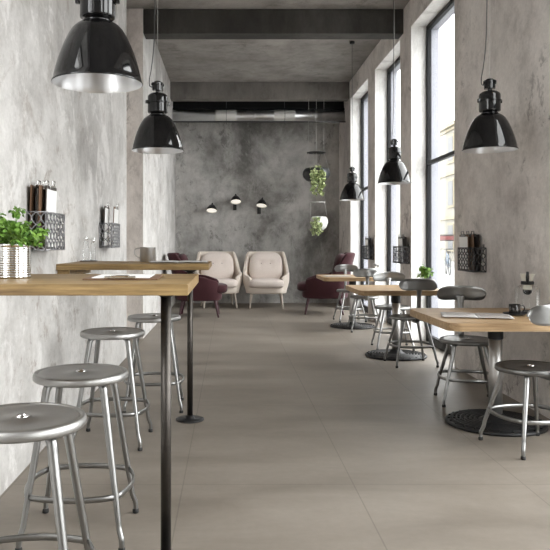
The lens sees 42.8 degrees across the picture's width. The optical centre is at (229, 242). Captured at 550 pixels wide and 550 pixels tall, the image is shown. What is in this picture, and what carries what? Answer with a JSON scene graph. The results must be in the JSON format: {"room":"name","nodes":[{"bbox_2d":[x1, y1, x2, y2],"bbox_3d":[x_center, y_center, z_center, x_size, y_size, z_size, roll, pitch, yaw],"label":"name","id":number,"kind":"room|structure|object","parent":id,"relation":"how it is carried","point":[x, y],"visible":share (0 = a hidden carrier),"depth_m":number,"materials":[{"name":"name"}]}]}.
{"room":"cafe","nodes":[
{"label":"cafe","id":0,"kind":"room"},
{"bbox_2d":[0,0,174,495],"bbox_3d":[-1.540,-0.870,5.500,0.900,4.140,17.000,0,0,0],"label":"wall","id":1,"kind":"structure","parent":0,"point":[75,140],"depth_m":4.72,"materials":[{"name":"concrete"}]},
{"bbox_2d":[26,207,64,250],"bbox_3d":[-1.036,-0.078,3.950,0.110,0.239,0.428,0,0,0],"label":"wire rack","id":2,"kind":"object","parent":1,"relation":"attached to","point":[58,215],"visible":0.88,"depth_m":3.88,"materials":[{"name":"grey metal"}]},
{"bbox_2d":[29,180,40,248],"bbox_3d":[-1.063,-0.157,3.860,0.027,0.378,0.225,0,0,0],"label":"clipboard","id":3,"kind":"object","parent":2,"relation":"in","point":[32,187],"visible":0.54,"depth_m":3.79,"materials":[{"name":"brown"}]},
{"bbox_2d":[35,180,44,248],"bbox_3d":[-1.039,-0.157,3.880,0.027,0.378,0.225,0,0,0],"label":"clipboard","id":4,"kind":"object","parent":2,"relation":"in","point":[37,186],"visible":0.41,"depth_m":3.78,"materials":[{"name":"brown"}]},
{"bbox_2d":[38,180,48,248],"bbox_3d":[-1.017,-0.157,3.860,0.027,0.378,0.225,0,0,0],"label":"clipboard","id":5,"kind":"object","parent":2,"relation":"in","point":[41,204],"visible":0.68,"depth_m":3.81,"materials":[{"name":"brown"}]},
{"bbox_2d":[44,181,56,247],"bbox_3d":[-0.993,-0.157,3.900,0.030,0.378,0.225,0,0,0],"label":"clipboard","id":6,"kind":"object","parent":2,"relation":"in","point":[50,191],"visible":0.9,"depth_m":3.88,"materials":[{"name":"grey paper"}]},
{"bbox_2d":[99,220,119,247],"bbox_3d":[-1.036,-0.078,6.040,0.110,0.239,0.428,0,0,0],"label":"wire rack","id":7,"kind":"object","parent":1,"relation":"attached to","point":[117,232],"visible":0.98,"depth_m":5.88,"materials":[{"name":"grey metal"}]},
{"bbox_2d":[103,202,109,246],"bbox_3d":[-1.047,-0.157,5.970,0.030,0.378,0.225,0,0,0],"label":"clipboard","id":8,"kind":"object","parent":7,"relation":"in","point":[106,208],"visible":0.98,"depth_m":5.93,"materials":[{"name":"grey paper"}]},
{"bbox_2d":[112,203,118,245],"bbox_3d":[-0.995,-0.157,6.120,0.034,0.377,0.225,0,0,0],"label":"clipboard","id":9,"kind":"object","parent":7,"relation":"in","point":[115,211],"visible":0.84,"depth_m":6.07,"materials":[{"name":"white paper"}]},
{"bbox_2d":[172,101,344,123],"bbox_3d":[0.545,-2.551,13.350,3.270,0.588,0.234,0,0,0],"label":"ventilation duct","id":10,"kind":"object","parent":1,"relation":"attached to","point":[177,115],"visible":0.89,"depth_m":13.26,"materials":[{"name":"metal"}]},
{"bbox_2d":[173,101,344,109],"bbox_3d":[0.545,-2.670,13.400,3.270,0.260,0.200,0,0,0],"label":"steel beam","id":11,"kind":"structure","parent":1,"relation":"attached to","point":[177,105],"depth_m":13.39,"materials":[{"name":"black metal"}]},
{"bbox_2d":[173,121,345,122],"bbox_3d":[0.545,-2.288,13.213,3.270,0.025,0.025,0,0,0],"label":"rail","id":12,"kind":"object","parent":1,"relation":"attached to","point":[173,121],"visible":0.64,"depth_m":13.20,"materials":[{"name":"grey metal"}]},
{"bbox_2d":[175,123,338,302],"bbox_3d":[0.265,-0.870,14.100,4.510,4.140,0.200,0,0,0],"label":"wall","id":13,"kind":"structure","parent":0,"point":[218,162],"depth_m":14.00,"materials":[{"name":"concrete"}]},
{"bbox_2d":[206,203,216,212],"bbox_3d":[-0.360,-0.694,13.840,0.215,0.207,0.318,0,0,0],"label":"wall lamp","id":14,"kind":"object","parent":13,"relation":"attached to","point":[211,208],"visible":1,"depth_m":13.76,"materials":[{"name":"black"}]},
{"bbox_2d":[230,194,240,209],"bbox_3d":[0.115,-0.814,13.840,0.216,0.318,0.318,0,0,0],"label":"wall lamp","id":15,"kind":"object","parent":13,"relation":"attached to","point":[235,200],"visible":1,"depth_m":13.79,"materials":[{"name":"black"}]},
{"bbox_2d":[256,197,266,213],"bbox_3d":[0.620,-0.741,13.839,0.214,0.321,0.321,0,0,0],"label":"wall lamp","id":16,"kind":"object","parent":13,"relation":"attached to","point":[261,203],"visible":1,"depth_m":13.78,"materials":[{"name":"black"}]},
{"bbox_2d":[126,0,409,81],"bbox_3d":[0.115,-3.040,5.500,4.810,0.200,17.600,0,0,0],"label":"ceiling","id":17,"kind":"structure","parent":0,"point":[184,60],"depth_m":10.80,"materials":[{"name":"grey concrete"}]},
{"bbox_2d":[51,0,142,92],"bbox_3d":[-0.530,-1.788,2.800,0.362,2.303,0.362,0,0,0],"label":"pendant lamp","id":18,"kind":"object","parent":17,"relation":"hanging from","point":[96,55],"visible":1,"depth_m":2.71,"materials":[{"name":"black metal"}]},
{"bbox_2d":[131,0,183,153],"bbox_3d":[-0.500,-1.788,4.840,0.362,2.303,0.362,0,0,-29],"label":"pendant lamp","id":19,"kind":"object","parent":17,"relation":"hanging from","point":[157,133],"visible":1,"depth_m":4.76,"materials":[{"name":"black metal"}]},
{"bbox_2d":[170,82,348,100],"bbox_3d":[0.545,-2.785,12.895,3.270,0.310,0.250,0,0,0],"label":"ceiling beam","id":20,"kind":"structure","parent":17,"relation":"attached to","point":[179,91],"depth_m":12.77,"materials":[{"name":"grey concrete"}]},
{"bbox_2d":[143,9,402,38],"bbox_3d":[0.545,-2.785,8.920,3.270,0.310,0.260,0,0,0],"label":"ceiling beam","id":21,"kind":"structure","parent":17,"relation":"attached to","point":[169,23],"depth_m":8.79,"materials":[{"name":"concrete"}]},
{"bbox_2d":[302,151,329,195],"bbox_3d":[1.585,-1.891,12.815,0.510,2.098,0.581,0,0,0],"label":"hanging planter","id":22,"kind":"object","parent":17,"relation":"hanging from","point":[318,175],"visible":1,"depth_m":12.59,"materials":[{"name":"grey"}]},
{"bbox_2d":[302,167,329,181],"bbox_3d":[1.585,-1.238,12.850,0.510,0.275,0.510,0,0,0],"label":"bowl","id":23,"kind":"object","parent":22,"relation":"on","point":[308,172],"depth_m":12.62,"materials":[{"name":"grey ceramic"}]},
{"bbox_2d":[309,189,327,235],"bbox_3d":[1.621,-0.649,12.821,0.358,1.053,0.388,0,0,0],"label":"hanging planter","id":24,"kind":"object","parent":22,"relation":"hanging from","point":[318,223],"visible":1,"depth_m":12.70,"materials":[{"name":"white ceramic"}]},
{"bbox_2d":[310,216,327,229],"bbox_3d":[1.635,-0.355,12.850,0.330,0.260,0.330,0,0,0],"label":"bowl","id":25,"kind":"object","parent":24,"relation":"on","point":[316,222],"depth_m":12.70,"materials":[{"name":"white ceramic"}]},
{"bbox_2d":[340,41,364,200],"bbox_3d":[1.780,-1.778,10.200,0.362,2.303,0.362,0,0,10],"label":"pendant lamp","id":26,"kind":"object","parent":17,"relation":"hanging from","point":[352,191],"visible":1,"depth_m":10.12,"materials":[{"name":"black metal"}]},
{"bbox_2d":[377,0,411,184],"bbox_3d":[1.785,-1.798,7.600,0.362,2.303,0.362,0,0,38],"label":"pendant lamp","id":27,"kind":"object","parent":17,"relation":"hanging from","point":[394,171],"visible":1,"depth_m":7.54,"materials":[{"name":"black metal"}]},
{"bbox_2d":[462,0,518,153],"bbox_3d":[1.755,-1.778,4.730,0.362,2.303,0.362,0,0,-11],"label":"pendant lamp","id":28,"kind":"object","parent":17,"relation":"hanging from","point":[490,131],"visible":1,"depth_m":4.66,"materials":[{"name":"black metal"}]},
{"bbox_2d":[0,303,549,549],"bbox_3d":[0.115,1.275,5.500,4.810,0.150,17.600,0,0,0],"label":"floor","id":29,"kind":"structure","parent":0,"point":[304,440],"depth_m":3.90,"materials":[{"name":"beige tile"}]},
{"bbox_2d":[0,402,94,549],"bbox_3d":[-0.640,0.864,2.154,0.456,0.672,0.456,0,0,-3],"label":"bar stool","id":30,"kind":"object","parent":29,"relation":"on","point":[28,422],"visible":1,"depth_m":2.14,"materials":[{"name":"metal"}]},
{"bbox_2d":[15,363,138,549],"bbox_3d":[-0.620,0.864,2.915,0.456,0.672,0.456,0,0,0],"label":"bar stool","id":31,"kind":"object","parent":29,"relation":"on","point":[79,375],"visible":0.94,"depth_m":2.79,"materials":[{"name":"silver metal"}]},
{"bbox_2d":[0,274,198,549],"bbox_3d":[-0.611,0.666,2.617,0.953,1.068,0.746,0,0,0],"label":"bar table","id":32,"kind":"object","parent":29,"relation":"on","point":[167,286],"visible":1,"depth_m":2.59,"materials":[{"name":"brown wood"}]},
{"bbox_2d":[0,206,49,278],"bbox_3d":[-0.816,-0.004,2.637,0.270,0.272,0.283,0,0,3],"label":"potted herb","id":33,"kind":"object","parent":32,"relation":"on","point":[16,239],"visible":1,"depth_m":2.58,"materials":[{"name":"green plant"}]},
{"bbox_2d":[82,274,161,279],"bbox_3d":[-0.394,0.121,2.608,0.265,0.019,0.323,0,0,-2],"label":"open magazine","id":34,"kind":"object","parent":32,"relation":"on","point":[102,276],"visible":1,"depth_m":2.48,"materials":[{"name":"white paper"}]},
{"bbox_2d":[73,327,152,450],"bbox_3d":[-0.712,0.864,4.255,0.456,0.672,0.456,0,0,2],"label":"bar stool","id":35,"kind":"object","parent":29,"relation":"on","point":[103,333],"visible":0.94,"depth_m":4.15,"materials":[{"name":"silver metal"}]},
{"bbox_2d":[56,261,211,423],"bbox_3d":[-0.610,0.666,4.742,0.954,1.068,0.735,0,0,0],"label":"bar table","id":36,"kind":"object","parent":29,"relation":"on","point":[78,267],"visible":0.94,"depth_m":4.66,"materials":[{"name":"brown wood"}]},
{"bbox_2d":[80,260,97,261],"bbox_3d":[-1.014,0.129,5.025,0.117,0.006,0.080,0,0,0],"label":"tray","id":37,"kind":"object","parent":36,"relation":"on","point":[81,260],"visible":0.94,"depth_m":5.04,"materials":[{"name":"black"}]},
{"bbox_2d":[134,247,155,261],"bbox_3d":[-0.592,0.081,4.977,0.141,0.103,0.117,0,0,35],"label":"mug","id":38,"kind":"object","parent":36,"relation":"on","point":[147,254],"visible":0.97,"depth_m":4.92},
{"bbox_2d":[150,260,206,262],"bbox_3d":[-0.345,0.124,4.720,0.380,0.008,0.300,0,0,-3],"label":"open magazine","id":39,"kind":"object","parent":36,"relation":"on","point":[160,260],"visible":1,"depth_m":4.63,"materials":[{"name":"grey paper"}]},
{"bbox_2d":[122,313,183,412],"bbox_3d":[-0.555,0.864,5.130,0.456,0.672,0.456,0,0,-3],"label":"bar stool","id":40,"kind":"object","parent":29,"relation":"on","point":[145,317],"visible":0.7,"depth_m":4.99,"materials":[{"name":"silver metal"}]},
{"bbox_2d":[167,253,227,317],"bbox_3d":[-0.534,0.683,11.550,0.989,1.040,0.869,0,0,0],"label":"armchair","id":41,"kind":"object","parent":29,"relation":"on","point":[208,288],"visible":0.59,"depth_m":11.20,"materials":[{"name":"red fabric"}]},
{"bbox_2d":[178,253,187,260],"bbox_3d":[-0.745,0.455,11.550,0.269,0.564,0.630,0,0,0],"label":"cushion","id":42,"kind":"object","parent":41,"relation":"on","point":[182,257],"depth_m":11.34,"materials":[{"name":"red fabric"}]},
{"bbox_2d":[217,283,227,293],"bbox_3d":[-0.425,0.745,11.550,0.770,0.170,0.670,0,0,0],"label":"seat cushion","id":43,"kind":"object","parent":41,"relation":"on","point":[221,287],"depth_m":11.27,"materials":[{"name":"red fabric"}]},
{"bbox_2d":[195,251,241,308],"bbox_3d":[-0.218,0.683,13.144,0.869,1.040,0.989,0,0,-7],"label":"armchair","id":44,"kind":"object","parent":29,"relation":"on","point":[225,268],"visible":0.66,"depth_m":13.28,"materials":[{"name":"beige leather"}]},
{"bbox_2d":[201,252,233,277],"bbox_3d":[-0.244,0.455,13.353,0.630,0.564,0.269,0,0,-7],"label":"cushion","id":45,"kind":"object","parent":44,"relation":"on","point":[222,266],"depth_m":13.29,"materials":[{"name":"fabric"}]},
{"bbox_2d":[216,278,237,287],"bbox_3d":[-0.205,0.745,13.036,0.670,0.170,0.770,0,0,-7],"label":"seat cushion","id":46,"kind":"object","parent":44,"relation":"on","point":[230,282],"depth_m":12.72,"materials":[{"name":"fabric"}]},
{"bbox_2d":[243,251,288,308],"bbox_3d":[0.676,0.683,13.124,0.869,1.040,0.989,0,0,2],"label":"armchair","id":47,"kind":"object","parent":29,"relation":"on","point":[264,272],"visible":1,"depth_m":13.22,"materials":[{"name":"fabric"}]},
{"bbox_2d":[249,252,281,278],"bbox_3d":[0.683,0.455,13.335,0.630,0.564,0.269,0,0,2],"label":"cushion","id":48,"kind":"object","parent":47,"relation":"on","point":[266,265],"depth_m":13.27,"materials":[{"name":"fabric"}]},
{"bbox_2d":[249,278,283,287],"bbox_3d":[0.672,0.745,13.015,0.670,0.170,0.770,0,0,2],"label":"seat cushion","id":49,"kind":"object","parent":47,"relation":"on","point":[253,282],"depth_m":12.66,"materials":[{"name":"fabric"}]},
{"bbox_2d":[297,252,354,314],"bbox_3d":[1.644,0.683,11.997,0.989,1.040,0.870,0,0,7],"label":"armchair","id":50,"kind":"object","parent":29,"relation":"on","point":[313,287],"visible":0.75,"depth_m":11.63,"materials":[{"name":"red fabric"}]},
{"bbox_2d":[297,281,305,290],"bbox_3d":[1.536,0.745,12.010,0.770,0.170,0.670,0,0,7],"label":"seat cushion","id":51,"kind":"object","parent":50,"relation":"on","point":[301,286],"depth_m":11.77,"materials":[{"name":"red fabric"}]},
{"bbox_2d":[331,253,344,273],"bbox_3d":[1.853,0.455,11.971,0.269,0.564,0.630,0,0,7],"label":"cushion","id":52,"kind":"object","parent":50,"relation":"on","point":[339,257],"depth_m":11.75,"materials":[{"name":"red fabric"}]},
{"bbox_2d":[316,275,374,329],"bbox_3d":[1.714,0.835,9.955,0.873,0.730,0.970,0,0,0],"label":"cafe table","id":53,"kind":"object","parent":29,"relation":"on","point":[352,279],"visible":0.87,"depth_m":9.82,"materials":[{"name":"brown wood"}]},
{"bbox_2d":[322,275,347,276],"bbox_3d":[1.500,0.462,9.820,0.360,0.007,0.260,0,0,-9],"label":"open magazine","id":54,"kind":"object","parent":53,"relation":"on","point":[322,275],"visible":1,"depth_m":9.89,"materials":[{"name":"grey paper"}]},
{"bbox_2d":[333,264,366,321],"bbox_3d":[1.842,0.769,10.837,0.431,0.862,0.504,0,0,-5],"label":"cafe chair","id":55,"kind":"object","parent":29,"relation":"on","point":[345,268],"visible":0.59,"depth_m":10.97,"materials":[{"name":"metal"}]},
{"bbox_2d":[347,268,382,332],"bbox_3d":[1.839,0.769,9.543,0.431,0.862,0.504,0,0,2],"label":"cafe chair","id":56,"kind":"object","parent":29,"relation":"on","point":[364,272],"visible":0.77,"depth_m":9.39,"materials":[{"name":"metal"}]},
{"bbox_2d":[346,285,438,360],"bbox_3d":[1.718,0.835,7.355,0.873,0.730,0.970,0,0,0],"label":"cafe table","id":57,"kind":"object","parent":29,"relation":"on","point":[394,291],"visible":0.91,"depth_m":7.27,"materials":[{"name":"brown wood"}]},
{"bbox_2d":[416,264,433,277],"bbox_3d":[2.037,0.345,7.296,0.144,0.250,0.182,0,0,-45],"label":"potted plant","id":58,"kind":"object","parent":57,"relation":"on","point":[425,272],"visible":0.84,"depth_m":7.28,"materials":[{"name":"green plant"}]},
{"bbox_2d":[371,272,414,350],"bbox_3d":[1.862,0.769,8.057,0.431,0.862,0.504,0,0,3],"label":"cafe chair","id":59,"kind":"object","parent":29,"relation":"on","point":[388,277],"visible":0.76,"depth_m":8.18,"materials":[{"name":"metal"}]},
{"bbox_2d":[383,278,438,367],"bbox_3d":[1.792,0.769,6.903,0.431,0.862,0.504,0,0,-4],"label":"cafe chair","id":60,"kind":"object","parent":29,"relation":"on","point":[419,285],"visible":0.84,"depth_m":6.75,"materials":[{"name":"metal"}]},
{"bbox_2d":[434,286,502,408],"bbox_3d":[1.795,0.769,5.327,0.431,0.862,0.504,0,0,8],"label":"cafe chair","id":61,"kind":"object","parent":29,"relation":"on","point":[459,293],"visible":0.83,"depth_m":5.42,"materials":[{"name":"metal"}]},
{"bbox_2d":[410,308,549,436],"bbox_3d":[1.718,0.835,4.575,0.873,0.730,0.970,0,0,0],"label":"cafe table","id":62,"kind":"object","parent":29,"relation":"on","point":[469,420],"visible":0.77,"depth_m":4.51,"materials":[{"name":"brown wood"}]},
{"bbox_2d":[441,312,513,318],"bbox_3d":[1.570,0.461,4.470,0.420,0.008,0.290,0,0,14],"label":"open magazine","id":63,"kind":"object","parent":62,"relation":"on","point":[444,314],"visible":1,"depth_m":4.43,"materials":[{"name":"grey paper"}]},
{"bbox_2d":[503,312,526,315],"bbox_3d":[1.850,0.462,4.550,0.146,0.017,0.146,0,0,0],"label":"saucer","id":64,"kind":"object","parent":62,"relation":"on","point":[521,313],"visible":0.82,"depth_m":4.51,"materials":[{"name":"black ceramic"}]},
{"bbox_2d":[509,304,524,313],"bbox_3d":[1.860,0.431,4.544,0.094,0.066,0.072,0,0,31],"label":"coffee cup","id":65,"kind":"object","parent":64,"relation":"on","point":[513,308],"visible":0.88,"depth_m":4.52,"materials":[{"name":"black ceramic"}]},
{"bbox_2d":[520,272,534,312],"bbox_3d":[2.005,0.330,4.720,0.168,0.280,0.168,0,0,0],"label":"coffee maker","id":66,"kind":"object","parent":62,"relation":"on","point":[527,281],"visible":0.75,"depth_m":4.69,"materials":[{"name":"black"}]},
{"bbox_2d":[478,305,549,459],"bbox_3d":[1.779,0.769,4.084,0.431,0.862,0.504,0,0,-14],"label":"cafe chair","id":67,"kind":"object","parent":29,"relation":"on","point":[538,315],"visible":1,"depth_m":4.03,"materials":[{"name":"metal"}]},
{"bbox_2d":[339,0,549,418],"bbox_3d":[2.350,-0.870,5.500,0.340,4.140,17.000,0,0,0],"label":"wall","id":68,"kind":"structure","parent":0,"point":[503,198],"depth_m":5.68,"materials":[{"name":"grey concrete"}]},
{"bbox_2d":[351,78,367,312],"bbox_3d":[2.350,-0.705,11.860,0.339,3.810,1.600,0,0,0],"label":"window","id":69,"kind":"structure","parent":68,"relation":"in","point":[359,100],"depth_m":12.65,"materials":[{"name":"white glass"}]},
{"bbox_2d":[362,245,373,259],"bbox_3d":[2.126,0.131,10.800,0.110,0.239,0.428,0,0,0],"label":"wire rack","id":70,"kind":"object","parent":68,"relation":"attached to","point":[363,246],"visible":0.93,"depth_m":10.70,"materials":[{"name":"grey metal"}]},
{"bbox_2d":[365,236,368,258],"bbox_3d":[2.093,0.067,10.730,0.030,0.348,0.225,0,0,0],"label":"clipboard","id":71,"kind":"object","parent":70,"relation":"on","point":[366,238],"visible":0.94,"depth_m":10.68,"materials":[{"name":"grey paper"}]},
{"bbox_2d":[368,236,371,258],"bbox_3d":[2.135,0.067,10.710,0.026,0.348,0.225,0,0,0],"label":"clipboard","id":72,"kind":"object","parent":70,"relation":"in","point":[369,238],"visible":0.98,"depth_m":10.67,"materials":[{"name":"grey"}]},
{"bbox_2d":[375,40,399,324],"bbox_3d":[2.350,-0.705,9.750,0.339,3.810,1.560,0,0,0],"label":"window","id":73,"kind":"structure","parent":68,"relation":"in","point":[386,196],"depth_m":10.53,"materials":[{"name":"clear glass"}]},
{"bbox_2d":[393,244,409,263],"bbox_3d":[2.126,0.131,8.690,0.110,0.239,0.428,0,0,0],"label":"wire rack","id":74,"kind":"object","parent":68,"relation":"attached to","point":[408,246],"visible":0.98,"depth_m":8.52,"materials":[{"name":"grey metal"}]},
{"bbox_2d":[398,234,402,261],"bbox_3d":[2.093,0.067,8.620,0.030,0.348,0.225,0,0,0],"label":"clipboard","id":75,"kind":"object","parent":74,"relation":"on","point":[400,239],"visible":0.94,"depth_m":8.59,"materials":[{"name":"grey paper"}]},
{"bbox_2d":[402,234,406,262],"bbox_3d":[2.135,0.067,8.600,0.026,0.348,0.225,0,0,0],"label":"clipboard","id":76,"kind":"object","parent":74,"relation":"in","point":[403,236],"visible":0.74,"depth_m":8.55,"materials":[{"name":"grey"}]},
{"bbox_2d":[411,0,453,354],"bbox_3d":[2.350,-0.705,7.615,0.339,3.810,1.630,0,0,0],"label":"window","id":77,"kind":"structure","parent":68,"relation":"in","point":[425,158],"depth_m":8.43,"materials":[{"name":"glass"}]},
{"bbox_2d":[458,244,485,271],"bbox_3d":[2.126,0.131,6.160,0.110,0.239,0.428,0,0,0],"label":"wire rack","id":78,"kind":"object","parent":68,"relation":"attached to","point":[459,248],"visible":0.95,"depth_m":6.05,"materials":[{"name":"grey metal"}]},
{"bbox_2d":[459,231,468,269],"bbox_3d":[2.083,0.067,6.245,0.030,0.348,0.225,0,0,0],"label":"clipboard","id":79,"kind":"object","parent":78,"relation":"in","point":[463,239],"visible":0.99,"depth_m":6.22,"materials":[{"name":"grey paper"}]},
{"bbox_2d":[466,231,473,269],"bbox_3d":[2.113,0.067,6.190,0.030,0.348,0.225,0,0,0],"label":"clipboard","id":80,"kind":"object","parent":78,"relation":"in","point":[470,237],"visible":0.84,"depth_m":6.14,"materials":[{"name":"brown"}]},
{"bbox_2d":[471,231,479,270],"bbox_3d":[2.144,0.067,6.160,0.026,0.348,0.225,0,0,0],"label":"clipboard","id":81,"kind":"object","parent":78,"relation":"in","point":[476,237],"visible":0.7,"depth_m":6.10,"materials":[{"name":"grey"}]},
{"label":"outside","id":82,"kind":"structure","parent":0,"visible":0},
{"bbox_2d":[398,260,453,337],"bbox_3d":[21.270,1.305,50.000,37.460,0.150,140.000,0,0,0],"label":"street","id":83,"kind":"structure","parent":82,"point":[444,279],"depth_m":21.80,"materials":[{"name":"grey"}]},
{"bbox_2d":[398,185,399,236],"bbox_3d":[19.475,-3.535,80.500,8.650,9.530,39.200,0,0,0],"label":"house","id":84,"kind":"structure","parent":83,"relation":"on","point":[398,185],"depth_m":64.02,"materials":[{"name":"grey paint"}]},
{"bbox_2d":[439,120,453,260],"bbox_3d":[18.975,-4.285,42.000,8.650,11.030,36.200,0,0,0],"label":"house","id":85,"kind":"structure","parent":83,"relation":"on","point":[446,132],"depth_m":48.50,"materials":[{"name":"beige paint"}]},
{"bbox_2d":[439,235,453,240],"bbox_3d":[14.225,-0.340,45.400,1.250,0.420,0.100,0,0,0],"label":"shop sign","id":86,"kind":"object","parent":85,"relation":"attached to","point":[442,237],"visible":0.75,"depth_m":45.36,"materials":[{"name":"red"}]},
{"bbox_2d":[439,249,453,275],"bbox_3d":[8.400,0.725,27.000,0.574,1.016,1.736,0,0,10],"label":"bicycle","id":87,"kind":"object","parent":83,"relation":"on","point":[448,262],"visible":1,"depth_m":26.78,"materials":[{"name":"white metal"}]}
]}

